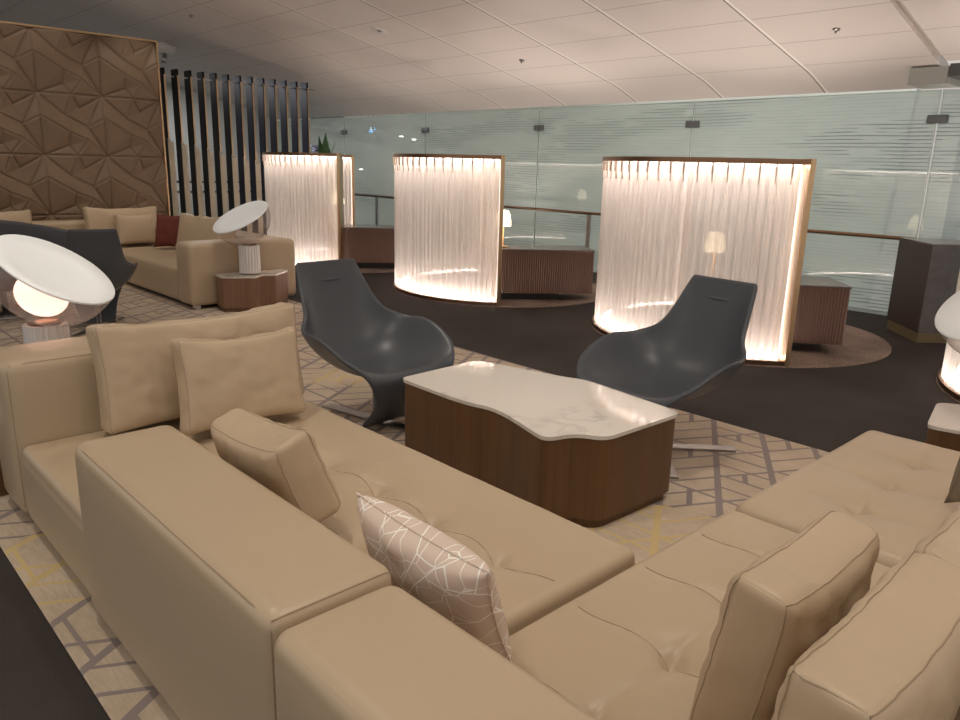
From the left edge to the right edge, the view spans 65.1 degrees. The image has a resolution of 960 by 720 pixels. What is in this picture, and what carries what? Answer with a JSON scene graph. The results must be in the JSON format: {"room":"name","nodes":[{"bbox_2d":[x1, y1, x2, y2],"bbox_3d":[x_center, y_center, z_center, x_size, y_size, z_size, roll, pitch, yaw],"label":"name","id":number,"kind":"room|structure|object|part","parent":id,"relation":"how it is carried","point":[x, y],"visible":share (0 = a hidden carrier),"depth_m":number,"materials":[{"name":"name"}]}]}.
{"room":"airport lounge","nodes":[
{"label":"airport lounge","id":0,"kind":"room"},
{"bbox_2d":[0,23,167,220],"bbox_3d":[-6.344,-2.428,8.779,5.285,3.020,0.090,-12,20,-42],"label":"wall","id":1,"kind":"structure","parent":0,"point":[81,127],"depth_m":9.71,"materials":[{"name":"brown leather"}]},
{"bbox_2d":[0,21,170,215],"bbox_3d":[-6.397,-2.446,8.850,5.307,3.067,0.180,-12,20,-42],"label":"trim","id":2,"kind":"structure","parent":1,"relation":"attached to","point":[7,22],"depth_m":10.19,"materials":[{"name":"wood"}]},
{"bbox_2d":[166,82,270,226],"bbox_3d":[-9.840,-5.042,13.066,13.700,5.800,0.200,-12,20,-42],"label":"wall","id":3,"kind":"structure","parent":0,"point":[168,85],"depth_m":16.69,"materials":[{"name":"paint"}]},
{"bbox_2d":[278,118,344,154],"bbox_3d":[-3.825,-4.159,16.970,0.020,2.434,2.814,-12,20,-42],"label":"window","id":4,"kind":"structure","parent":3,"relation":"in","point":[332,127],"depth_m":16.26,"materials":[{"name":"clear glass"}]},
{"bbox_2d":[299,117,343,119],"bbox_3d":[-4.399,-6.641,21.212,0.180,1.175,6.626,-12,20,-42],"label":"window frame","id":5,"kind":"structure","parent":0,"point":[322,117],"depth_m":20.91,"materials":[{"name":"paint"}]},
{"bbox_2d":[0,0,948,119],"bbox_3d":[-4.978,-4.800,7.798,13.660,3.319,14.340,-12,20,-42],"label":"ceiling","id":6,"kind":"structure","parent":0,"point":[435,55],"depth_m":9.46,"materials":[{"name":"paint"}]},
{"bbox_2d":[157,41,175,63],"bbox_3d":[-5.273,-5.158,12.649,0.306,0.342,0.297,-9,18,-35],"label":"security camera","id":7,"kind":"object","parent":6,"relation":"attached to","point":[165,48],"visible":0.95,"depth_m":12.55,"materials":[{"name":"white plastic"}]},
{"bbox_2d":[371,26,388,33],"bbox_3d":[-1.288,-4.239,9.670,0.232,0.059,0.238,-9,18,-35],"label":"ceiling speaker","id":8,"kind":"object","parent":6,"relation":"attached to","point":[374,28],"visible":1,"depth_m":9.64,"materials":[{"name":"white plastic"}]},
{"bbox_2d":[832,27,839,33],"bbox_3d":[3.335,-3.082,7.042,0.070,0.050,0.069,-4,16,-20],"label":"sprinkler","id":9,"kind":"object","parent":6,"relation":"attached to","point":[835,29],"visible":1,"depth_m":7.03,"materials":[{"name":"metal"}]},
{"bbox_2d":[907,66,959,88],"bbox_3d":[4.620,-2.860,7.627,0.480,0.160,0.350,-12,20,-42],"label":"trim","id":10,"kind":"structure","parent":6,"relation":"attached to","point":[937,77],"depth_m":7.49,"materials":[{"name":"paint"}]},
{"bbox_2d":[0,226,958,719],"bbox_3d":[-2.696,-0.083,6.620,13.950,0.200,21.000,-12,20,-42],"label":"floor","id":11,"kind":"structure","parent":0,"point":[897,394],"depth_m":5.38,"materials":[{"name":"carpet"}]},
{"bbox_2d":[159,67,178,215],"bbox_3d":[-4.777,-3.033,11.729,0.200,2.840,0.214,-12,20,-42],"label":"screen fin","id":12,"kind":"object","parent":11,"relation":"on","point":[170,155],"visible":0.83,"depth_m":11.58,"materials":[{"name":"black metal"}]},
{"bbox_2d":[171,69,191,213],"bbox_3d":[-4.629,-3.065,11.865,0.200,2.840,0.214,-12,20,-42],"label":"screen fin","id":13,"kind":"object","parent":11,"relation":"on","point":[182,155],"visible":0.86,"depth_m":11.72,"materials":[{"name":"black metal"}]},
{"bbox_2d":[184,70,203,215],"bbox_3d":[-4.481,-3.096,12.001,0.200,2.840,0.214,-12,20,-42],"label":"screen fin","id":14,"kind":"object","parent":11,"relation":"on","point":[194,153],"visible":0.86,"depth_m":11.87,"materials":[{"name":"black metal"}]},
{"bbox_2d":[197,72,216,217],"bbox_3d":[-4.333,-3.128,12.137,0.200,2.840,0.214,-12,20,-42],"label":"screen fin","id":15,"kind":"object","parent":11,"relation":"on","point":[207,156],"visible":0.86,"depth_m":12.01,"materials":[{"name":"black metal"}]},
{"bbox_3d":[-4.398,-3.116,12.086,0.035,2.840,0.200,-12,20,-42],"label":"blade","id":16,"kind":"part","parent":15,"relation":"part of","materials":[{"name":"metal"}]},
{"bbox_2d":[209,73,227,216],"bbox_3d":[-4.185,-3.159,12.273,0.200,2.840,0.214,-12,20,-42],"label":"screen fin","id":17,"kind":"object","parent":11,"relation":"on","point":[219,158],"visible":0.86,"depth_m":12.14,"materials":[{"name":"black metal"}]},
{"bbox_2d":[177,181,261,192],"bbox_3d":[-4.647,-2.639,13.578,3.200,1.155,0.040,-12,20,-42],"label":"rail","id":18,"kind":"object","parent":11,"relation":"on","point":[177,181],"visible":0.02,"depth_m":13.24,"materials":[{"name":"metal"}]},
{"bbox_2d":[221,74,240,229],"bbox_3d":[-4.037,-3.191,12.409,0.200,2.840,0.214,-12,20,-42],"label":"screen fin","id":19,"kind":"object","parent":11,"relation":"on","point":[232,170],"visible":0.84,"depth_m":12.26,"materials":[{"name":"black metal"}]},
{"bbox_3d":[-4.102,-3.179,12.358,0.035,2.840,0.200,-12,20,-42],"label":"blade","id":20,"kind":"part","parent":19,"relation":"part of","materials":[{"name":"metal"}]},
{"bbox_2d":[233,75,251,231],"bbox_3d":[-3.889,-3.222,12.545,0.200,2.840,0.214,-12,20,-42],"label":"screen fin","id":21,"kind":"object","parent":11,"relation":"on","point":[243,166],"visible":0.8,"depth_m":12.40,"materials":[{"name":"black metal"}]},
{"bbox_2d":[245,77,263,234],"bbox_3d":[-3.741,-3.253,12.681,0.200,2.840,0.214,-12,20,-42],"label":"screen fin","id":22,"kind":"object","parent":11,"relation":"on","point":[255,172],"visible":0.8,"depth_m":12.55,"materials":[{"name":"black metal"}]},
{"bbox_3d":[-3.806,-3.242,12.630,0.035,2.840,0.200,-12,20,-42],"label":"blade","id":23,"kind":"part","parent":22,"relation":"part of","materials":[{"name":"metal"}]},
{"bbox_2d":[257,78,271,234],"bbox_3d":[-3.593,-3.285,12.817,0.200,2.840,0.214,-12,20,-42],"label":"screen fin","id":24,"kind":"object","parent":11,"relation":"on","point":[260,89],"visible":0.43,"depth_m":12.58,"materials":[{"name":"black metal"}]},
{"bbox_3d":[-3.658,-3.273,12.766,0.035,2.840,0.200,-12,20,-42],"label":"blade","id":25,"kind":"part","parent":24,"relation":"part of","materials":[{"name":"metal"}]},
{"bbox_2d":[268,79,282,151],"bbox_3d":[-3.445,-3.316,12.953,0.200,2.840,0.214,-12,20,-42],"label":"screen fin","id":26,"kind":"object","parent":11,"relation":"on","point":[271,90],"visible":0.4,"depth_m":12.66,"materials":[{"name":"wood"}]},
{"bbox_3d":[-3.510,-3.305,12.902,0.035,2.840,0.200,-12,20,-42],"label":"blade","id":27,"kind":"part","parent":26,"relation":"part of","materials":[{"name":"metal"}]},
{"bbox_2d":[279,80,293,151],"bbox_3d":[-3.297,-3.348,13.089,0.200,2.840,0.214,-12,20,-42],"label":"screen fin","id":28,"kind":"object","parent":11,"relation":"on","point":[282,91],"visible":0.4,"depth_m":12.79,"materials":[{"name":"wood"}]},
{"bbox_3d":[-3.361,-3.336,13.038,0.035,2.840,0.200,-12,20,-42],"label":"blade","id":29,"kind":"part","parent":28,"relation":"part of","materials":[{"name":"metal"}]},
{"bbox_2d":[290,81,303,151],"bbox_3d":[-3.148,-3.379,13.225,0.200,2.840,0.214,-12,20,-42],"label":"screen fin","id":30,"kind":"object","parent":11,"relation":"on","point":[293,92],"visible":0.4,"depth_m":12.93,"materials":[{"name":"wood"}]},
{"bbox_3d":[-3.213,-3.368,13.174,0.035,2.840,0.200,-12,20,-42],"label":"blade","id":31,"kind":"part","parent":30,"relation":"part of","materials":[{"name":"metal"}]},
{"bbox_2d":[300,82,314,152],"bbox_3d":[-3.001,-3.410,13.361,0.200,2.840,0.214,-12,20,-42],"label":"screen fin","id":32,"kind":"object","parent":11,"relation":"on","point":[304,93],"visible":0.4,"depth_m":13.07,"materials":[{"name":"wood"}]},
{"bbox_3d":[-3.065,-3.399,13.310,0.035,2.840,0.200,-12,20,-42],"label":"blade","id":33,"kind":"part","parent":32,"relation":"part of","materials":[{"name":"metal"}]},
{"bbox_2d":[310,133,354,169],"bbox_3d":[-3.171,-3.399,14.832,1.348,2.070,0.983,-6,16,-26],"label":"potted plant","id":34,"kind":"object","parent":11,"relation":"on","point":[320,148],"visible":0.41,"depth_m":14.49,"materials":[{"name":"green plant"}]},
{"bbox_2d":[295,268,394,272],"bbox_3d":[-1.988,-1.611,12.162,2.820,0.012,2.820,-12,20,-42],"label":"carpet","id":35,"kind":"object","parent":11,"relation":"on","point":[363,270],"visible":0.06,"depth_m":11.05,"materials":[{"name":"carpet"}]},
{"bbox_2d":[262,152,354,268],"bbox_3d":[-2.714,-2.417,11.881,1.302,1.646,2.809,0,15,-5],"label":"screen","id":36,"kind":"object","parent":35,"relation":"on","point":[310,197],"visible":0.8,"depth_m":10.76,"materials":[{"name":"sheer white fabric"},{"name":"brushed gold"}]},
{"bbox_3d":[-2.704,-3.189,11.680,1.279,0.040,2.785,0,15,-5],"label":"rail","id":37,"kind":"part","parent":36,"relation":"part of","materials":[{"name":"brown metal"}]},
{"bbox_3d":[-1.982,-2.095,10.714,0.040,1.646,0.260,2,15,0],"label":"post","id":38,"kind":"part","parent":36,"relation":"part of","materials":[{"name":"gold metal"}]},
{"bbox_2d":[343,157,352,224],"bbox_3d":[-2.641,-2.413,11.893,1.068,1.565,2.397,0,15,-5],"label":"sheer curtain","id":39,"kind":"object","parent":36,"relation":"hanging from","point":[347,161],"depth_m":13.00,"materials":[{"name":"fabric"}]},
{"bbox_3d":[-2.217,-2.737,13.166,0.040,1.646,0.260,-1,15,-11],"label":"post","id":40,"kind":"part","parent":36,"relation":"part of","materials":[{"name":"gold metal"}]},
{"bbox_2d":[344,224,394,267],"bbox_3d":[-1.574,-1.720,11.393,1.413,0.604,0.562,-1,15,-8],"label":"desk","id":41,"kind":"object","parent":35,"relation":"on","point":[370,246],"visible":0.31,"depth_m":11.12,"materials":[{"name":"brown wood"}]},
{"bbox_2d":[344,114,425,224],"bbox_3d":[-1.940,-3.610,15.045,0.020,2.434,2.654,-12,20,-42],"label":"window","id":42,"kind":"structure","parent":11,"relation":"on","point":[373,141],"depth_m":15.09,"materials":[{"name":"clear glass"}]},
{"bbox_2d":[421,128,428,132],"bbox_3d":[-1.001,-4.236,13.878,0.060,0.084,0.200,-12,20,-42],"label":"glass clamp","id":43,"kind":"object","parent":42,"relation":"attached to","point":[423,130],"visible":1,"depth_m":13.85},
{"bbox_2d":[0,283,829,719],"bbox_3d":[-0.950,0.359,4.671,3.740,0.012,12.100,-12,20,-42],"label":"patterned rug","id":44,"kind":"object","parent":11,"relation":"on","point":[709,485],"visible":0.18,"depth_m":3.64,"materials":[{"name":"carpet"}]},
{"bbox_2d":[0,462,8,496],"bbox_3d":[-2.280,0.328,3.899,0.902,0.368,0.855,-12,20,-42],"label":"side table","id":45,"kind":"object","parent":44,"relation":"on","point":[3,491],"visible":0.02,"depth_m":3.46,"materials":[{"name":"brown wood"}]},
{"bbox_2d":[0,234,114,343],"bbox_3d":[-2.222,-0.268,3.954,0.586,0.761,0.582,-12,20,-42],"label":"lamp","id":46,"kind":"object","parent":45,"relation":"on","point":[49,276],"visible":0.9,"depth_m":3.90,"materials":[{"name":"metal"}]},
{"bbox_3d":[-2.296,-0.342,3.939,0.253,0.226,0.252,-12,20,-42],"label":"frosted bulb","id":47,"kind":"part","parent":46,"relation":"part of","materials":[{"name":"glass"}]},
{"bbox_3d":[-2.224,-0.404,3.919,0.578,0.460,0.574,-12,20,-42],"label":"lamp shade","id":48,"kind":"part","parent":46,"relation":"part of","materials":[{"name":"clear glass"}]},
{"bbox_2d":[0,220,66,319],"bbox_3d":[-4.699,-0.931,7.317,0.820,0.966,1.320,14,19,41],"label":"armchair","id":49,"kind":"object","parent":44,"relation":"on","point":[54,235],"visible":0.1,"depth_m":7.17,"materials":[{"name":"grey leather"}]},
{"bbox_2d":[65,229,137,336],"bbox_3d":[-3.471,-0.744,6.783,0.761,0.935,0.924,-7,17,-29],"label":"lounge chair","id":50,"kind":"object","parent":44,"relation":"on","point":[102,248],"visible":0.58,"depth_m":6.51,"materials":[{"name":"grey leather"}]},
{"bbox_2d":[32,220,295,309],"bbox_3d":[-4.716,-1.055,8.291,4.161,0.715,3.325,-12,20,-42],"label":"sofa","id":51,"kind":"object","parent":44,"relation":"on","point":[185,273],"visible":0.46,"depth_m":8.21,"materials":[{"name":"beige leather"}]},
{"bbox_2d":[0,209,31,222],"bbox_3d":[-5.722,-1.536,8.870,0.253,0.459,0.794,15,20,43],"label":"leather cushion","id":52,"kind":"object","parent":51,"relation":"on","point":[24,216],"visible":0.38,"depth_m":8.94,"materials":[{"name":"leather"}]},
{"bbox_3d":[-5.878,-1.345,9.232,3.816,0.686,0.291,-12,20,-42],"label":"backrest","id":53,"kind":"part","parent":51,"relation":"part of","materials":[{"name":"beige leather"}]},
{"bbox_2d":[82,206,156,233],"bbox_3d":[-4.675,-1.762,9.831,0.901,0.490,0.256,-11,19,-40],"label":"leather cushion","id":54,"kind":"object","parent":51,"relation":"on","point":[94,218],"visible":0.41,"depth_m":9.61,"materials":[{"name":"leather"}]},
{"bbox_2d":[114,213,155,244],"bbox_3d":[-4.453,-1.693,9.726,0.470,0.389,0.222,-13,20,-43],"label":"leather cushion","id":55,"kind":"object","parent":51,"relation":"on","point":[131,229],"visible":0.88,"depth_m":9.64,"materials":[{"name":"leather"}]},
{"bbox_3d":[-5.574,-1.105,8.956,3.815,0.376,0.630,-12,20,-42],"label":"seat","id":56,"kind":"part","parent":51,"relation":"part of","materials":[{"name":"beige leather"}]},
{"bbox_3d":[-3.592,-1.067,9.007,0.875,0.376,2.050,-12,20,-42],"label":"seat","id":57,"kind":"part","parent":51,"relation":"part of","materials":[{"name":"beige leather"}]},
{"bbox_2d":[154,214,179,246],"bbox_3d":[-3.908,-1.628,9.505,0.429,0.407,0.192,4,15,9],"label":"throw pillow","id":58,"kind":"object","parent":51,"relation":"on","point":[167,227],"visible":0.74,"depth_m":9.45,"materials":[{"name":"red fabric"}]},
{"bbox_2d":[177,213,210,241],"bbox_3d":[-3.489,-1.548,9.171,0.612,0.457,0.263,15,20,43],"label":"leather cushion","id":59,"kind":"object","parent":51,"relation":"on","point":[188,223],"visible":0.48,"depth_m":9.07,"materials":[{"name":"leather"}]},
{"bbox_2d":[196,217,235,239],"bbox_3d":[-3.034,-1.444,8.642,0.713,0.479,0.274,15,20,43],"label":"leather cushion","id":60,"kind":"object","parent":51,"relation":"on","point":[205,231],"visible":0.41,"depth_m":8.55,"materials":[{"name":"leather"}]},
{"bbox_3d":[-2.646,-0.990,8.238,1.240,0.660,0.376,-12,20,-42],"label":"armrest","id":61,"kind":"part","parent":51,"relation":"part of","materials":[{"name":"beige leather"}]},
{"bbox_3d":[-3.459,-1.385,9.690,0.351,0.655,2.950,-12,20,-42],"label":"backrest","id":62,"kind":"part","parent":51,"relation":"part of","materials":[{"name":"beige leather"}]},
{"bbox_2d":[215,269,288,311],"bbox_3d":[-2.363,-0.737,7.996,0.804,0.368,0.388,-12,20,-42],"label":"side table","id":63,"kind":"object","parent":44,"relation":"on","point":[236,291],"visible":0.89,"depth_m":7.79,"materials":[{"name":"brown wood"}]},
{"bbox_2d":[213,201,270,274],"bbox_3d":[-2.454,-1.264,7.793,0.567,0.750,0.611,-12,20,-42],"label":"lamp","id":64,"kind":"object","parent":63,"relation":"on","point":[241,216],"visible":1,"depth_m":7.80,"materials":[{"name":"metal"}]},
{"bbox_2d":[0,336,635,719],"bbox_3d":[-0.825,0.447,2.865,1.276,0.731,2.571,-12,20,-42],"label":"sofa section","id":65,"kind":"object","parent":44,"relation":"on","point":[198,568],"visible":0.64,"depth_m":2.23,"materials":[{"name":"beige leather"}]},
{"bbox_3d":[-1.628,0.223,3.586,1.140,0.700,0.371,-12,20,-42],"label":"armrest","id":66,"kind":"part","parent":65,"relation":"part of","materials":[{"name":"beige leather"}]},
{"bbox_2d":[86,302,303,433],"bbox_3d":[-1.256,0.016,3.429,0.924,0.469,0.265,-11,19,-40],"label":"leather cushion","id":67,"kind":"object","parent":65,"relation":"on","point":[136,382],"visible":0.67,"depth_m":3.17,"materials":[{"name":"leather"}]},
{"bbox_3d":[-0.762,0.660,2.150,0.344,0.620,1.323,-12,20,-42],"label":"backrest","id":68,"kind":"part","parent":65,"relation":"part of","materials":[{"name":"beige leather"}]},
{"bbox_2d":[170,327,304,434],"bbox_3d":[-1.048,0.082,3.298,0.567,0.422,0.207,-11,19,-41],"label":"leather cushion","id":69,"kind":"object","parent":65,"relation":"on","point":[259,374],"visible":0.88,"depth_m":3.21,"materials":[{"name":"leather"}]},
{"bbox_2d":[211,408,339,522],"bbox_3d":[-0.680,0.342,2.475,0.242,0.355,0.530,-10,19,-39],"label":"leather cushion","id":70,"kind":"object","parent":65,"relation":"on","point":[285,459],"visible":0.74,"depth_m":2.31,"materials":[{"name":"leather"}]},
{"bbox_3d":[-0.699,0.631,2.784,1.256,0.346,2.211,-12,20,-42],"label":"seat","id":71,"kind":"part","parent":65,"relation":"part of","materials":[{"name":"beige leather"}]},
{"bbox_2d":[295,258,454,431],"bbox_3d":[-0.642,-0.082,4.521,0.956,0.932,0.901,15,20,42],"label":"lounge chair","id":72,"kind":"object","parent":44,"relation":"on","point":[344,323],"visible":0.88,"depth_m":4.66,"materials":[{"name":"plastic"}]},
{"bbox_2d":[403,361,677,527],"bbox_3d":[0.248,0.380,3.815,0.821,0.438,1.302,-12,20,-42],"label":"coffee table","id":73,"kind":"object","parent":44,"relation":"on","point":[588,454],"visible":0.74,"depth_m":3.50,"materials":[{"name":"brown wood"}]},
{"bbox_2d":[274,510,959,719],"bbox_3d":[0.725,0.846,1.643,1.806,0.651,1.486,-12,20,-42],"label":"sofa section","id":74,"kind":"object","parent":44,"relation":"on","point":[635,645],"visible":0.55,"depth_m":1.68,"materials":[{"name":"beige leather"}]},
{"bbox_2d":[356,492,511,661],"bbox_3d":[-0.125,0.542,1.889,0.510,0.314,0.185,15,20,42],"label":"throw pillow","id":75,"kind":"object","parent":74,"relation":"on","point":[421,560],"visible":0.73,"depth_m":1.77,"materials":[{"name":"fabric"}]},
{"bbox_3d":[0.193,0.773,1.102,0.331,0.266,1.486,-12,20,-42],"label":"backrest","id":76,"kind":"part","parent":74,"relation":"part of","materials":[{"name":"beige leather"}]},
{"bbox_3d":[0.717,0.894,1.910,1.476,0.347,1.031,-12,20,-42],"label":"seat","id":77,"kind":"part","parent":74,"relation":"part of","materials":[{"name":"beige leather"}]},
{"bbox_2d":[689,511,879,719],"bbox_3d":[0.657,0.575,1.618,0.226,0.408,0.461,15,20,43],"label":"leather cushion","id":78,"kind":"object","parent":74,"relation":"on","point":[787,599],"visible":0.8,"depth_m":1.47,"materials":[{"name":"leather"}]},
{"bbox_2d":[771,551,959,719],"bbox_3d":[0.659,0.629,1.290,0.228,0.458,0.553,14,19,40],"label":"leather cushion","id":79,"kind":"object","parent":74,"relation":"on","point":[895,654],"visible":1,"depth_m":1.16,"materials":[{"name":"leather"}]},
{"bbox_2d":[913,507,959,566],"bbox_3d":[1.119,0.540,1.737,0.656,0.439,0.229,-11,19,-40],"label":"leather cushion","id":80,"kind":"object","parent":74,"relation":"on","point":[944,543],"visible":0.13,"depth_m":1.55,"materials":[{"name":"leather"}]},
{"bbox_2d":[576,274,757,478],"bbox_3d":[1.070,0.037,4.231,0.902,0.935,0.879,-9,18,-36],"label":"lounge chair","id":81,"kind":"object","parent":44,"relation":"on","point":[698,346],"visible":0.68,"depth_m":4.35,"materials":[{"name":"plastic"}]},
{"bbox_2d":[735,430,959,567],"bbox_3d":[1.869,0.735,2.707,1.304,0.389,1.451,-12,20,-42],"label":"sofa section","id":82,"kind":"object","parent":44,"relation":"on","point":[898,487],"visible":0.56,"depth_m":2.83,"materials":[{"name":"beige leather"}]},
{"bbox_2d":[944,457,959,502],"bbox_3d":[1.874,0.346,2.619,0.427,0.363,0.170,1,15,-3],"label":"throw pillow","id":83,"kind":"object","parent":82,"relation":"on","point":[953,495],"visible":1,"depth_m":2.66,"materials":[{"name":"beige fabric"}]},
{"bbox_2d":[925,403,959,451],"bbox_3d":[2.562,0.479,3.805,0.541,0.368,0.606,11,17,32],"label":"side table","id":84,"kind":"object","parent":44,"relation":"on","point":[943,425],"visible":0.5,"depth_m":3.67,"materials":[{"name":"brown wood"}]},
{"bbox_2d":[934,291,959,352],"bbox_3d":[2.529,-0.070,3.663,0.573,0.763,0.592,-12,20,-42],"label":"lamp","id":85,"kind":"object","parent":84,"relation":"on","point":[947,318],"visible":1,"depth_m":3.76,"materials":[{"name":"metal"}]},
{"bbox_2d":[425,108,539,244],"bbox_3d":[-0.055,-3.061,13.119,0.020,2.434,2.814,-12,20,-42],"label":"window","id":86,"kind":"structure","parent":11,"relation":"on","point":[511,134],"depth_m":12.53,"materials":[{"name":"clear glass"}]},
{"bbox_2d":[393,283,595,307],"bbox_3d":[0.274,-0.953,9.851,2.820,0.012,2.820,-12,20,-42],"label":"carpet","id":87,"kind":"object","parent":11,"relation":"on","point":[564,299],"visible":0.23,"depth_m":8.84,"materials":[{"name":"carpet"}]},
{"bbox_2d":[393,154,504,305],"bbox_3d":[-0.463,-1.761,9.582,1.282,1.646,2.804,0,15,-5],"label":"screen","id":88,"kind":"object","parent":87,"relation":"on","point":[448,224],"visible":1,"depth_m":8.50,"materials":[{"name":"sheer white fabric"},{"name":"brushed gold"}]},
{"bbox_3d":[-0.493,-0.982,9.784,1.259,0.036,2.779,0,15,-5],"label":"rail","id":89,"kind":"part","parent":88,"relation":"part of","materials":[{"name":"brown metal"}]},
{"bbox_3d":[-0.453,-2.534,9.381,1.259,0.040,2.779,0,15,-5],"label":"rail","id":90,"kind":"part","parent":88,"relation":"part of","materials":[{"name":"brown metal"}]},
{"bbox_3d":[0.235,-1.437,8.404,0.040,1.646,0.260,2,15,2],"label":"post","id":91,"kind":"part","parent":88,"relation":"part of","materials":[{"name":"gold metal"}]},
{"bbox_2d":[501,244,594,299],"bbox_3d":[0.650,-1.058,9.068,1.338,0.604,0.532,0,15,-6],"label":"desk","id":92,"kind":"object","parent":87,"relation":"on","point":[528,271],"visible":0.8,"depth_m":8.83,"materials":[{"name":"brown wood"}]},
{"bbox_2d":[499,210,510,246],"bbox_3d":[0.272,-1.555,8.877,0.190,0.434,0.190,-12,20,-42],"label":"table lamp","id":93,"kind":"object","parent":92,"relation":"on","point":[506,217],"visible":0.54,"depth_m":8.78,"materials":[{"name":"gold metal"}]},
{"bbox_3d":[0.275,-1.673,8.846,0.190,0.190,0.190,-12,20,-42],"label":"lamp shade","id":94,"kind":"part","parent":93,"relation":"part of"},
{"bbox_2d":[534,101,694,272],"bbox_3d":[1.857,-2.504,11.165,0.020,2.434,2.734,-12,20,-42],"label":"window","id":95,"kind":"structure","parent":11,"relation":"on","point":[574,142],"depth_m":11.35,"materials":[{"name":"clear glass"}]},
{"bbox_2d":[533,125,543,130],"bbox_3d":[0.938,-3.672,11.896,0.060,0.084,0.200,-12,20,-42],"label":"glass clamp","id":96,"kind":"object","parent":95,"relation":"attached to","point":[536,127],"visible":1,"depth_m":11.87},
{"bbox_2d":[685,121,699,127],"bbox_3d":[2.823,-3.123,9.971,0.060,0.084,0.200,-12,20,-42],"label":"glass clamp","id":97,"kind":"object","parent":95,"relation":"attached to","point":[688,124],"visible":1,"depth_m":9.95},
{"bbox_2d":[355,194,916,246],"bbox_3d":[1.931,-1.685,11.050,0.044,0.911,19.500,-12,20,-42],"label":"handrail","id":98,"kind":"object","parent":11,"relation":"on","point":[588,221],"visible":0.2,"depth_m":11.30,"materials":[{"name":"wood"}]},
{"bbox_3d":[-2.079,-2.833,15.151,0.020,0.870,0.070,-12,20,-42],"label":"post","id":99,"kind":"part","parent":98,"relation":"part of","materials":[{"name":"metal"}]},
{"bbox_3d":[1.622,-1.755,11.370,0.020,0.870,0.070,-12,20,-42],"label":"post","id":100,"kind":"part","parent":98,"relation":"part of","materials":[{"name":"metal"}]},
{"bbox_2d":[591,321,891,367],"bbox_3d":[2.536,-0.294,7.540,2.820,0.012,2.820,-12,20,-42],"label":"carpet","id":101,"kind":"object","parent":11,"relation":"on","point":[859,346],"visible":0.34,"depth_m":6.71,"materials":[{"name":"carpet"}]},
{"bbox_2d":[592,156,816,365],"bbox_3d":[1.810,-1.099,7.260,1.302,1.646,2.809,0,15,-5],"label":"screen","id":102,"kind":"object","parent":101,"relation":"on","point":[665,222],"visible":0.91,"depth_m":6.17,"materials":[{"name":"white sheer curtain fabric"},{"name":"brushed gold"}]},
{"bbox_3d":[1.780,-0.320,7.461,1.279,0.036,2.785,0,15,-5],"label":"rail","id":103,"kind":"part","parent":102,"relation":"part of","materials":[{"name":"fabric"}]},
{"bbox_3d":[1.820,-1.871,7.058,1.279,0.040,2.785,0,15,-5],"label":"rail","id":104,"kind":"part","parent":102,"relation":"part of","materials":[{"name":"brown metal"}]},
{"bbox_3d":[2.541,-0.777,6.092,0.040,1.646,0.260,2,15,0],"label":"post","id":105,"kind":"part","parent":102,"relation":"part of","materials":[{"name":"gold metal"}]},
{"bbox_2d":[792,276,851,349],"bbox_3d":[2.649,-0.445,6.904,1.171,0.604,0.632,3,15,7],"label":"desk","id":106,"kind":"object","parent":101,"relation":"on","point":[822,307],"visible":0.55,"depth_m":6.56,"materials":[{"name":"brown wood"}]},
{"bbox_2d":[690,89,941,315],"bbox_3d":[3.801,-1.938,9.180,0.020,2.434,2.904,-12,20,-42],"label":"window","id":107,"kind":"structure","parent":11,"relation":"on","point":[872,152],"depth_m":8.68,"materials":[{"name":"clear glass"}]},
{"bbox_2d":[887,237,959,342],"bbox_3d":[4.500,-0.697,7.433,0.542,0.945,0.734,3,15,5],"label":"base cabinet","id":108,"kind":"object","parent":11,"relation":"on","point":[926,272],"visible":0.86,"depth_m":7.22,"materials":[{"name":"brown wood"}]},
{"bbox_2d":[918,89,959,239],"bbox_3d":[5.778,-1.362,7.160,0.020,2.434,2.834,-12,20,-42],"label":"window","id":109,"kind":"structure","parent":11,"relation":"on","point":[940,218],"depth_m":7.95,"materials":[{"name":"clear glass"}]},
{"bbox_2d":[926,114,948,122],"bbox_3d":[4.825,-2.540,7.926,0.060,0.084,0.200,-12,20,-42],"label":"glass clamp","id":110,"kind":"object","parent":109,"relation":"attached to","point":[930,118],"visible":1,"depth_m":7.90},
{"bbox_2d":[936,375,959,403],"bbox_3d":[4.798,0.364,5.229,2.820,0.012,2.820,-12,20,-42],"label":"carpet","id":111,"kind":"object","parent":11,"relation":"on","point":[937,383],"visible":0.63,"depth_m":5.55,"materials":[{"name":"carpet"}]},
{"bbox_2d":[937,271,959,400],"bbox_3d":[4.072,-0.441,4.949,1.302,1.646,2.809,0,15,-5],"label":"screen","id":112,"kind":"object","parent":111,"relation":"on","point":[948,378],"visible":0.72,"depth_m":5.56,"materials":[{"name":"fabric"}]},
{"bbox_3d":[4.042,0.338,5.150,1.279,0.036,2.785,0,15,-5],"label":"rail","id":113,"kind":"part","parent":112,"relation":"part of","materials":[{"name":"fabric"}]},
{"bbox_2d":[278,88,920,151],"bbox_3d":[-1.049,-6.032,25.336,0.200,10.000,28.670,-12,20,-42],"label":"wall","id":114,"kind":"structure","parent":0,"point":[918,89],"depth_m":18.59,"materials":[{"name":"paint"}]},
{"bbox_2d":[901,0,959,60],"bbox_3d":[2.046,-2.743,0.206,13.100,3.133,6.580,-12,20,-42],"label":"ceiling","id":115,"kind":"structure","parent":0,"point":[939,19],"depth_m":6.51,"materials":[{"name":"paint"}]},
{"bbox_2d":[895,0,941,55],"bbox_3d":[-0.237,-3.413,2.537,13.100,3.043,0.120,-12,20,-42],"label":"trim","id":116,"kind":"structure","parent":115,"relation":"attached to","point":[899,2],"depth_m":6.79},
{"bbox_2d":[948,63,959,79],"bbox_3d":[7.127,-2.235,5.311,0.840,0.120,6.560,-12,20,-42],"label":"trim","id":117,"kind":"structure","parent":115,"relation":"attached to","point":[954,71],"depth_m":7.30,"materials":[{"name":"paint"}]}
]}

